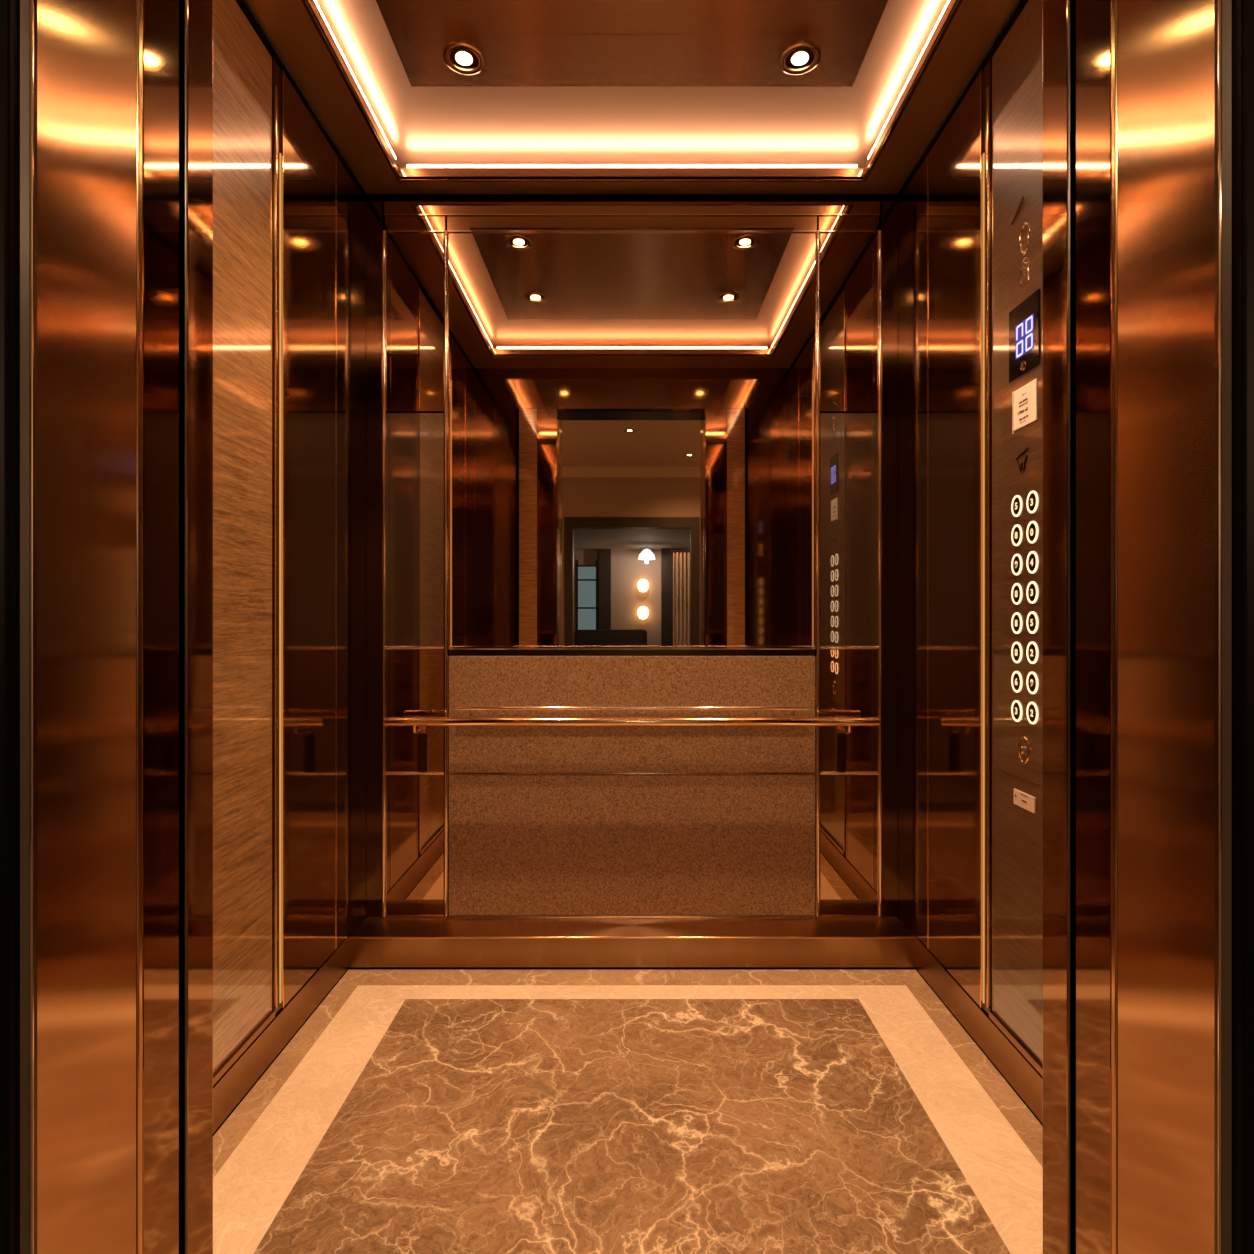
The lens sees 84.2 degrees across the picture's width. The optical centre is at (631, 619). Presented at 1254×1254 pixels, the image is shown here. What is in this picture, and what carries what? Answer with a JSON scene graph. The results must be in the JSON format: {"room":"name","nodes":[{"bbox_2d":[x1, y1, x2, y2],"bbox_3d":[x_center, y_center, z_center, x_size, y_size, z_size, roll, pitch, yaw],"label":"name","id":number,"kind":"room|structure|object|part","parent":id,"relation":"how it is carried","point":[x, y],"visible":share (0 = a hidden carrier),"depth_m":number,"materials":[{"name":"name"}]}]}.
{"room":"elevator interior","nodes":[
{"label":"elevator interior","id":0,"kind":"room"},
{"bbox_2d":[235,0,365,1008],"bbox_3d":[-0.863,-0.223,1.417,0.081,2.476,1.586,0,0,0],"label":"wall","id":1,"kind":"structure","parent":0,"point":[323,203],"depth_m":1.84,"materials":[{"name":"black"}]},
{"bbox_2d":[213,0,280,1085],"bbox_3d":[-0.832,-0.190,1.383,0.019,2.211,0.508,0,0,0],"label":"wood panel","id":2,"kind":"object","parent":1,"relation":"attached to","point":[246,78],"visible":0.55,"depth_m":1.48,"materials":[{"name":"brown wood"}]},
{"bbox_3d":[-0.832,0.907,1.383,0.019,0.016,0.436,0,0,0],"label":"trim","id":3,"kind":"part","parent":2,"relation":"part of","materials":[{"name":"brown metal"}]},
{"bbox_3d":[-0.828,-0.168,1.609,0.011,2.135,0.005,0,0,0],"label":"channel trim","id":4,"kind":"part","parent":2,"relation":"part of","materials":[{"name":"gold metal"}]},
{"bbox_2d":[272,59,280,1013],"bbox_3d":[-0.835,-0.190,1.620,0.014,2.210,0.033,0,0,0],"label":"trim strip","id":5,"kind":"object","parent":2,"relation":"attached to","point":[276,72],"depth_m":1.61,"materials":[{"name":"gold metal"}]},
{"bbox_3d":[-0.828,-0.190,1.638,0.011,2.211,0.004,0,0,0],"label":"seam trim","id":6,"kind":"part","parent":1,"relation":"part of","materials":[{"name":"gold metal"}]},
{"bbox_2d":[213,917,365,1134],"bbox_3d":[-0.832,0.968,1.402,0.019,0.096,1.496,0,0,0],"label":"baseboard","id":7,"kind":"structure","parent":1,"relation":"attached to","point":[237,1081],"depth_m":1.60,"materials":[{"name":"brown metal"}]},
{"bbox_3d":[-0.833,-0.190,1.786,0.018,2.211,0.292,0,0,0],"label":"metal panel","id":8,"kind":"part","parent":1,"relation":"part of","materials":[{"name":"brown metal"}]},
{"bbox_3d":[-0.828,-0.190,1.933,0.011,2.211,0.004,0,0,0],"label":"seam trim","id":9,"kind":"part","parent":1,"relation":"part of","materials":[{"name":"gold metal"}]},
{"bbox_3d":[-0.833,-0.190,2.041,0.018,2.211,0.214,0,0,0],"label":"column panel","id":10,"kind":"part","parent":1,"relation":"part of","materials":[{"name":"brown metal"}]},
{"bbox_2d":[179,0,1075,1253],"bbox_3d":[0.000,-0.223,0.635,1.647,2.476,0.038,0,0,0],"label":"door jamb","id":11,"kind":"structure","parent":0,"point":[199,12],"depth_m":0.63,"materials":[{"name":"brown metal"}]},
{"bbox_2d":[213,969,1042,1253],"bbox_3d":[0.000,1.030,1.392,1.647,0.030,1.516,0,0,0],"label":"floor","id":12,"kind":"structure","parent":0,"point":[414,1111],"depth_m":1.41,"materials":[{"name":"brown stone"}]},
{"bbox_2d":[316,0,947,167],"bbox_3d":[0.000,-1.415,1.417,1.687,0.031,1.586,0,0,0],"label":"ceiling","id":13,"kind":"structure","parent":0,"point":[560,82],"depth_m":1.79,"materials":[{"name":"brown metal"}]},
{"bbox_2d":[314,0,395,158],"bbox_3d":[-0.702,-1.364,1.440,0.007,0.010,1.232,0,0,0],"label":"light strip","id":14,"kind":"object","parent":13,"relation":"attached to","point":[314,0],"visible":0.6,"depth_m":1.74,"materials":[{"name":"white"}]},
{"bbox_2d":[443,41,483,74],"bbox_3d":[-0.419,-1.400,1.731,0.100,0.009,0.100,0,0,0],"label":"recessed light","id":15,"kind":"object","parent":13,"relation":"in","point":[460,62],"visible":1,"depth_m":1.73,"materials":[{"name":"gold"}]},
{"bbox_3d":[0.000,-1.403,1.443,1.158,0.005,0.760,0,0,0],"label":"panel","id":16,"kind":"part","parent":13,"relation":"part of","materials":[{"name":"brown metal"}]},
{"bbox_2d":[246,0,1017,193],"bbox_3d":[0.000,-1.340,1.407,1.647,0.038,1.506,0,0,0],"label":"trim","id":17,"kind":"structure","parent":13,"relation":"attached to","point":[297,29],"depth_m":1.93,"materials":[{"name":"brown metal"}]},
{"bbox_2d":[407,165,856,167],"bbox_3d":[0.000,-1.364,2.091,1.353,0.010,0.007,0,0,0],"label":"light strip","id":18,"kind":"object","parent":13,"relation":"attached to","point":[408,166],"visible":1,"depth_m":2.09,"materials":[{"name":"white"}]},
{"bbox_2d":[780,41,820,74],"bbox_3d":[0.419,-1.400,1.731,0.100,0.009,0.100,0,0,0],"label":"recessed light","id":19,"kind":"object","parent":13,"relation":"in","point":[803,62],"visible":1,"depth_m":1.73,"materials":[{"name":"gold"}]},
{"bbox_2d":[868,0,949,158],"bbox_3d":[0.702,-1.364,1.440,0.007,0.010,1.232,0,0,0],"label":"light strip","id":20,"kind":"object","parent":13,"relation":"attached to","point":[948,0],"visible":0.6,"depth_m":1.74,"materials":[{"name":"white"}]},
{"bbox_2d":[362,187,901,917],"bbox_3d":[0.000,-0.223,2.188,1.687,2.476,0.084,0,0,0],"label":"wall","id":21,"kind":"structure","parent":0,"point":[378,206],"depth_m":2.15,"materials":[{"name":"black"}]},
{"bbox_3d":[-0.799,-0.189,2.159,0.050,2.214,0.018,0,0,0],"label":"column panel","id":22,"kind":"part","parent":21,"relation":"part of","materials":[{"name":"brown metal"}]},
{"bbox_2d":[381,216,447,916],"bbox_3d":[-0.672,-0.167,2.155,0.206,2.170,0.026,0,0,0],"label":"mirror","id":23,"kind":"object","parent":21,"relation":"attached to","point":[414,266],"visible":1,"depth_m":2.15,"materials":[{"name":"brown"}]},
{"bbox_3d":[-0.768,-0.143,2.149,0.014,2.118,0.014,0,0,0],"label":"upright trim","id":24,"kind":"part","parent":23,"relation":"part of","materials":[{"name":"beige"}]},
{"bbox_3d":[-0.672,0.474,2.149,0.192,0.010,0.010,0,0,0],"label":"cross trim","id":25,"kind":"part","parent":23,"relation":"part of","materials":[{"name":"beige"}]},
{"bbox_3d":[-0.672,0.086,2.149,0.192,0.010,0.010,0,0,0],"label":"cross trim","id":26,"kind":"part","parent":23,"relation":"part of","materials":[{"name":"beige"}]},
{"bbox_3d":[-0.672,0.915,2.153,0.192,0.006,0.014,0,0,0],"label":"trim","id":27,"kind":"part","parent":23,"relation":"part of","materials":[{"name":"gold metal"}]},
{"bbox_3d":[-0.672,-0.923,2.159,0.186,0.552,0.017,0,0,0],"label":"pane","id":28,"kind":"part","parent":23,"relation":"part of","materials":[{"name":"beige mirror"}]},
{"bbox_3d":[-0.672,0.281,2.159,0.186,0.378,0.017,0,0,0],"label":"pane","id":29,"kind":"part","parent":23,"relation":"part of","materials":[{"name":"beige mirror"}]},
{"bbox_3d":[-0.672,0.696,2.159,0.186,0.436,0.017,0,0,0],"label":"pane","id":30,"kind":"part","parent":23,"relation":"part of","materials":[{"name":"beige mirror"}]},
{"bbox_3d":[-0.672,-0.280,2.159,0.186,0.722,0.017,0,0,0],"label":"glazed panel","id":31,"kind":"part","parent":23,"relation":"part of","materials":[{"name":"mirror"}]},
{"bbox_3d":[-0.672,-1.228,2.159,0.186,0.047,0.017,0,0,0],"label":"pane","id":32,"kind":"part","parent":23,"relation":"part of","materials":[{"name":"beige mirror"}]},
{"bbox_3d":[-0.576,-0.143,2.149,0.014,2.118,0.014,0,0,0],"label":"upright trim","id":33,"kind":"part","parent":23,"relation":"part of","materials":[{"name":"beige"}]},
{"bbox_2d":[447,216,816,648],"bbox_3d":[0.000,-0.581,2.156,1.146,1.342,0.024,0,0,0],"label":"mirror","id":34,"kind":"object","parent":21,"relation":"attached to","point":[632,416],"visible":1,"depth_m":2.15,"materials":[{"name":"brown mirror"}]},
{"bbox_3d":[0.000,-1.228,2.159,1.146,0.047,0.017,0,0,0],"label":"pane","id":35,"kind":"part","parent":34,"relation":"part of","materials":[{"name":"beige mirror"}]},
{"bbox_3d":[0.000,0.086,2.152,1.136,0.010,0.016,0,0,0],"label":"trim","id":36,"kind":"part","parent":34,"relation":"part of","materials":[{"name":"beige"}]},
{"bbox_2d":[448,649,815,917],"bbox_3d":[0.000,0.505,2.155,1.134,0.828,0.026,0,0,0],"label":"panel","id":37,"kind":"object","parent":21,"relation":"attached to","point":[545,821],"visible":1,"depth_m":2.15,"materials":[{"name":"fabric"}]},
{"bbox_3d":[0.000,0.474,2.152,1.134,0.004,0.015,0,0,0],"label":"seam trim","id":38,"kind":"part","parent":37,"relation":"part of","materials":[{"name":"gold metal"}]},
{"bbox_3d":[0.000,0.915,2.155,1.134,0.006,0.026,0,0,0],"label":"trim","id":39,"kind":"part","parent":37,"relation":"part of","materials":[{"name":"beige"}]},
{"bbox_2d":[349,915,914,968],"bbox_3d":[0.000,0.968,2.091,1.647,0.096,0.154,0,0,0],"label":"baseboard","id":40,"kind":"structure","parent":21,"relation":"attached to","point":[377,942],"depth_m":2.02,"materials":[{"name":"brown metal"}]},
{"bbox_2d":[384,706,879,771],"bbox_3d":[0.000,0.367,2.101,1.464,0.205,0.099,0,0,0],"label":"handrail","id":41,"kind":"object","parent":21,"relation":"attached to","point":[422,723],"visible":1,"depth_m":2.06,"materials":[{"name":"brown metal"}]},
{"bbox_3d":[-0.648,0.324,2.103,0.012,0.038,0.089,0,0,0],"label":"bracket arm","id":42,"kind":"part","parent":41,"relation":"part of","materials":[{"name":"brown metal"}]},
{"bbox_3d":[-0.648,0.411,2.145,0.022,0.118,0.011,0,0,0],"label":"support leg","id":43,"kind":"part","parent":41,"relation":"part of","materials":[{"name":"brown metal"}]},
{"bbox_3d":[-0.648,0.337,2.147,0.026,0.028,0.007,0,0,0],"label":"wall plate","id":44,"kind":"part","parent":41,"relation":"part of","materials":[{"name":"gold metal"}]},
{"bbox_3d":[0.648,0.337,2.147,0.026,0.028,0.007,0,0,0],"label":"wall plate","id":45,"kind":"part","parent":41,"relation":"part of","materials":[{"name":"gold metal"}]},
{"bbox_3d":[0.648,0.411,2.145,0.022,0.118,0.011,0,0,0],"label":"support leg","id":46,"kind":"part","parent":41,"relation":"part of","materials":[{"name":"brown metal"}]},
{"bbox_3d":[0.648,0.324,2.103,0.012,0.038,0.089,0,0,0],"label":"bracket arm","id":47,"kind":"part","parent":41,"relation":"part of","materials":[{"name":"brown metal"}]},
{"bbox_3d":[0.000,-1.202,2.153,1.536,0.006,0.014,0,0,0],"label":"trim","id":48,"kind":"part","parent":21,"relation":"part of","materials":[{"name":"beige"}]},
{"bbox_3d":[0.000,-1.254,2.154,1.536,0.004,0.013,0,0,0],"label":"header trim","id":49,"kind":"part","parent":21,"relation":"part of","materials":[{"name":"gold metal"}]},
{"bbox_3d":[0.000,-1.276,2.159,1.536,0.040,0.017,0,0,0],"label":"header pane","id":50,"kind":"part","parent":21,"relation":"part of","materials":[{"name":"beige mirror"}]},
{"bbox_2d":[816,216,882,916],"bbox_3d":[0.672,-0.167,2.155,0.206,2.170,0.026,0,0,0],"label":"mirror","id":51,"kind":"object","parent":21,"relation":"attached to","point":[849,266],"visible":1,"depth_m":2.15,"materials":[{"name":"brown"}]},
{"bbox_3d":[0.576,-0.143,2.149,0.014,2.118,0.014,0,0,0],"label":"upright trim","id":52,"kind":"part","parent":51,"relation":"part of","materials":[{"name":"beige"}]},
{"bbox_3d":[0.672,-1.228,2.159,0.186,0.047,0.017,0,0,0],"label":"pane","id":53,"kind":"part","parent":51,"relation":"part of","materials":[{"name":"beige mirror"}]},
{"bbox_3d":[0.672,-0.923,2.159,0.186,0.552,0.017,0,0,0],"label":"pane","id":54,"kind":"part","parent":51,"relation":"part of","materials":[{"name":"beige mirror"}]},
{"bbox_3d":[0.672,0.281,2.159,0.186,0.378,0.017,0,0,0],"label":"pane","id":55,"kind":"part","parent":51,"relation":"part of","materials":[{"name":"beige mirror"}]},
{"bbox_3d":[0.672,0.696,2.159,0.186,0.436,0.017,0,0,0],"label":"pane","id":56,"kind":"part","parent":51,"relation":"part of","materials":[{"name":"beige mirror"}]},
{"bbox_3d":[0.672,-0.280,2.159,0.186,0.722,0.017,0,0,0],"label":"glazed panel","id":57,"kind":"part","parent":51,"relation":"part of","materials":[{"name":"mirror"}]},
{"bbox_3d":[0.672,0.474,2.149,0.192,0.010,0.010,0,0,0],"label":"cross trim","id":58,"kind":"part","parent":51,"relation":"part of","materials":[{"name":"beige"}]},
{"bbox_3d":[0.672,0.086,2.149,0.192,0.010,0.010,0,0,0],"label":"cross trim","id":59,"kind":"part","parent":51,"relation":"part of","materials":[{"name":"beige"}]},
{"bbox_3d":[0.672,0.915,2.153,0.192,0.006,0.014,0,0,0],"label":"trim","id":60,"kind":"part","parent":51,"relation":"part of","materials":[{"name":"gold metal"}]},
{"bbox_3d":[0.768,-0.143,2.149,0.014,2.118,0.014,0,0,0],"label":"upright trim","id":61,"kind":"part","parent":51,"relation":"part of","materials":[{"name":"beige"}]},
{"bbox_3d":[0.799,-0.189,2.159,0.050,2.214,0.018,0,0,0],"label":"column panel","id":62,"kind":"part","parent":21,"relation":"part of","materials":[{"name":"brown metal"}]},
{"bbox_2d":[898,0,1028,1008],"bbox_3d":[0.863,-0.223,1.417,0.081,2.476,1.586,0,0,0],"label":"wall","id":63,"kind":"structure","parent":0,"point":[940,203],"depth_m":1.84,"materials":[{"name":"black"}]},
{"bbox_3d":[0.833,-0.190,2.041,0.018,2.211,0.214,0,0,0],"label":"column panel","id":64,"kind":"part","parent":63,"relation":"part of","materials":[{"name":"brown metal"}]},
{"bbox_3d":[0.828,-0.190,1.933,0.011,2.211,0.004,0,0,0],"label":"seam trim","id":65,"kind":"part","parent":63,"relation":"part of","materials":[{"name":"gold metal"}]},
{"bbox_3d":[0.833,-0.190,1.786,0.018,2.211,0.292,0,0,0],"label":"metal panel","id":66,"kind":"part","parent":63,"relation":"part of","materials":[{"name":"brown metal"}]},
{"bbox_2d":[898,917,1042,1124],"bbox_3d":[0.832,0.968,1.402,0.019,0.096,1.496,0,0,0],"label":"baseboard","id":67,"kind":"structure","parent":63,"relation":"attached to","point":[1026,1081],"depth_m":1.62,"materials":[{"name":"brown metal"}]},
{"bbox_3d":[0.828,-0.190,1.638,0.011,2.211,0.004,0,0,0],"label":"seam trim","id":68,"kind":"part","parent":63,"relation":"part of","materials":[{"name":"gold metal"}]},
{"bbox_2d":[983,0,1042,1076],"bbox_3d":[0.832,-0.190,1.383,0.019,2.211,0.508,0,0,0],"label":"wood panel","id":69,"kind":"object","parent":63,"relation":"attached to","point":[1013,77],"visible":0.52,"depth_m":1.57,"materials":[{"name":"brown wood"}]},
{"bbox_2d":[983,59,991,1013],"bbox_3d":[0.835,-0.190,1.620,0.014,2.210,0.033,0,0,0],"label":"trim strip","id":70,"kind":"object","parent":69,"relation":"attached to","point":[987,72],"depth_m":1.61,"materials":[{"name":"gold metal"}]},
{"bbox_3d":[0.828,-0.168,1.609,0.011,2.135,0.005,0,0,0],"label":"channel trim","id":71,"kind":"part","parent":69,"relation":"part of","materials":[{"name":"gold metal"}]},
{"bbox_3d":[0.832,0.907,1.383,0.019,0.016,0.436,0,0,0],"label":"trim","id":72,"kind":"part","parent":69,"relation":"part of","materials":[{"name":"brown metal"}]},
{"bbox_2d":[1002,159,1042,785],"bbox_3d":[0.825,-0.298,1.422,0.011,1.264,0.264,0,0,0],"label":"control panel","id":73,"kind":"object","parent":69,"relation":"attached to","point":[1022,211],"visible":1,"depth_m":1.47,"materials":[{"name":"brown metal"}]},
{"bbox_3d":[0.826,-0.876,1.488,0.005,0.033,0.052,0,0,3],"label":"hook lever","id":74,"kind":"part","parent":73,"relation":"part of","materials":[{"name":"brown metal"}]},
{"bbox_2d":[1016,736,1031,763],"bbox_3d":[0.824,0.275,1.466,0.010,0.058,0.058,0,0,0],"label":"switch","id":75,"kind":"object","parent":73,"relation":"attached to","point":[1023,743],"depth_m":1.46,"materials":[{"name":"beige"}]},
{"bbox_2d":[1012,378,1036,433],"bbox_3d":[0.827,-0.449,1.463,0.004,0.092,0.088,0,0,0],"label":"notice","id":76,"kind":"object","parent":73,"relation":"attached to","point":[1024,399],"visible":1,"depth_m":1.46,"materials":[{"name":"beige paper"}]},
{"bbox_2d":[1014,789,1035,813],"bbox_3d":[0.827,0.382,1.466,0.005,0.033,0.079,0,0,0],"label":"nameplate","id":77,"kind":"object","parent":69,"relation":"attached to","point":[1028,802],"visible":1,"depth_m":1.46,"materials":[{"name":"beige"}]},
{"bbox_3d":[0.000,-0.294,0.529,6.400,2.620,0.163,0,0,0],"label":"wall","id":78,"kind":"structure","parent":0,"visible":0},
{"bbox_2d":[0,0,1253,1253],"bbox_3d":[-0.004,-0.092,0.533,1.060,2.275,0.206,0,0,0],"label":"door frame","id":79,"kind":"structure","parent":78,"relation":"in","point":[89,89],"depth_m":0.50,"materials":[{"name":"brown metal"}]},
{"bbox_3d":[-0.459,-0.107,0.446,0.130,2.245,0.015,0,0,0],"label":"frame post","id":80,"kind":"part","parent":79,"relation":"part of","materials":[{"name":"black metal"}]},
{"bbox_3d":[-0.421,-0.047,0.502,0.066,2.125,0.099,0,0,0],"label":"jamb panel","id":81,"kind":"part","parent":79,"relation":"part of","materials":[{"name":"brown metal"}]},
{"bbox_3d":[-0.423,-0.047,0.556,0.061,2.125,0.006,0,0,0],"label":"jamb trim","id":82,"kind":"part","parent":79,"relation":"part of","materials":[{"name":"gold metal"}]},
{"bbox_3d":[-0.396,-0.047,0.617,0.003,2.125,0.003,0,0,0],"label":"edge trim","id":83,"kind":"part","parent":79,"relation":"part of","materials":[{"name":"black metal"}]},
{"bbox_3d":[0.388,-0.047,0.617,0.003,2.125,0.003,0,0,0],"label":"edge trim","id":84,"kind":"part","parent":79,"relation":"part of","materials":[{"name":"black metal"}]},
{"bbox_3d":[0.415,-0.047,0.556,0.061,2.125,0.006,0,0,0],"label":"jamb trim","id":85,"kind":"part","parent":79,"relation":"part of","materials":[{"name":"gold metal"}]},
{"bbox_3d":[0.413,-0.047,0.502,0.066,2.125,0.099,0,0,0],"label":"jamb panel","id":86,"kind":"part","parent":79,"relation":"part of","materials":[{"name":"brown metal"}]},
{"bbox_3d":[0.451,-0.107,0.446,0.130,2.245,0.015,0,0,0],"label":"frame post","id":87,"kind":"part","parent":79,"relation":"part of","materials":[{"name":"black metal"}]}
]}

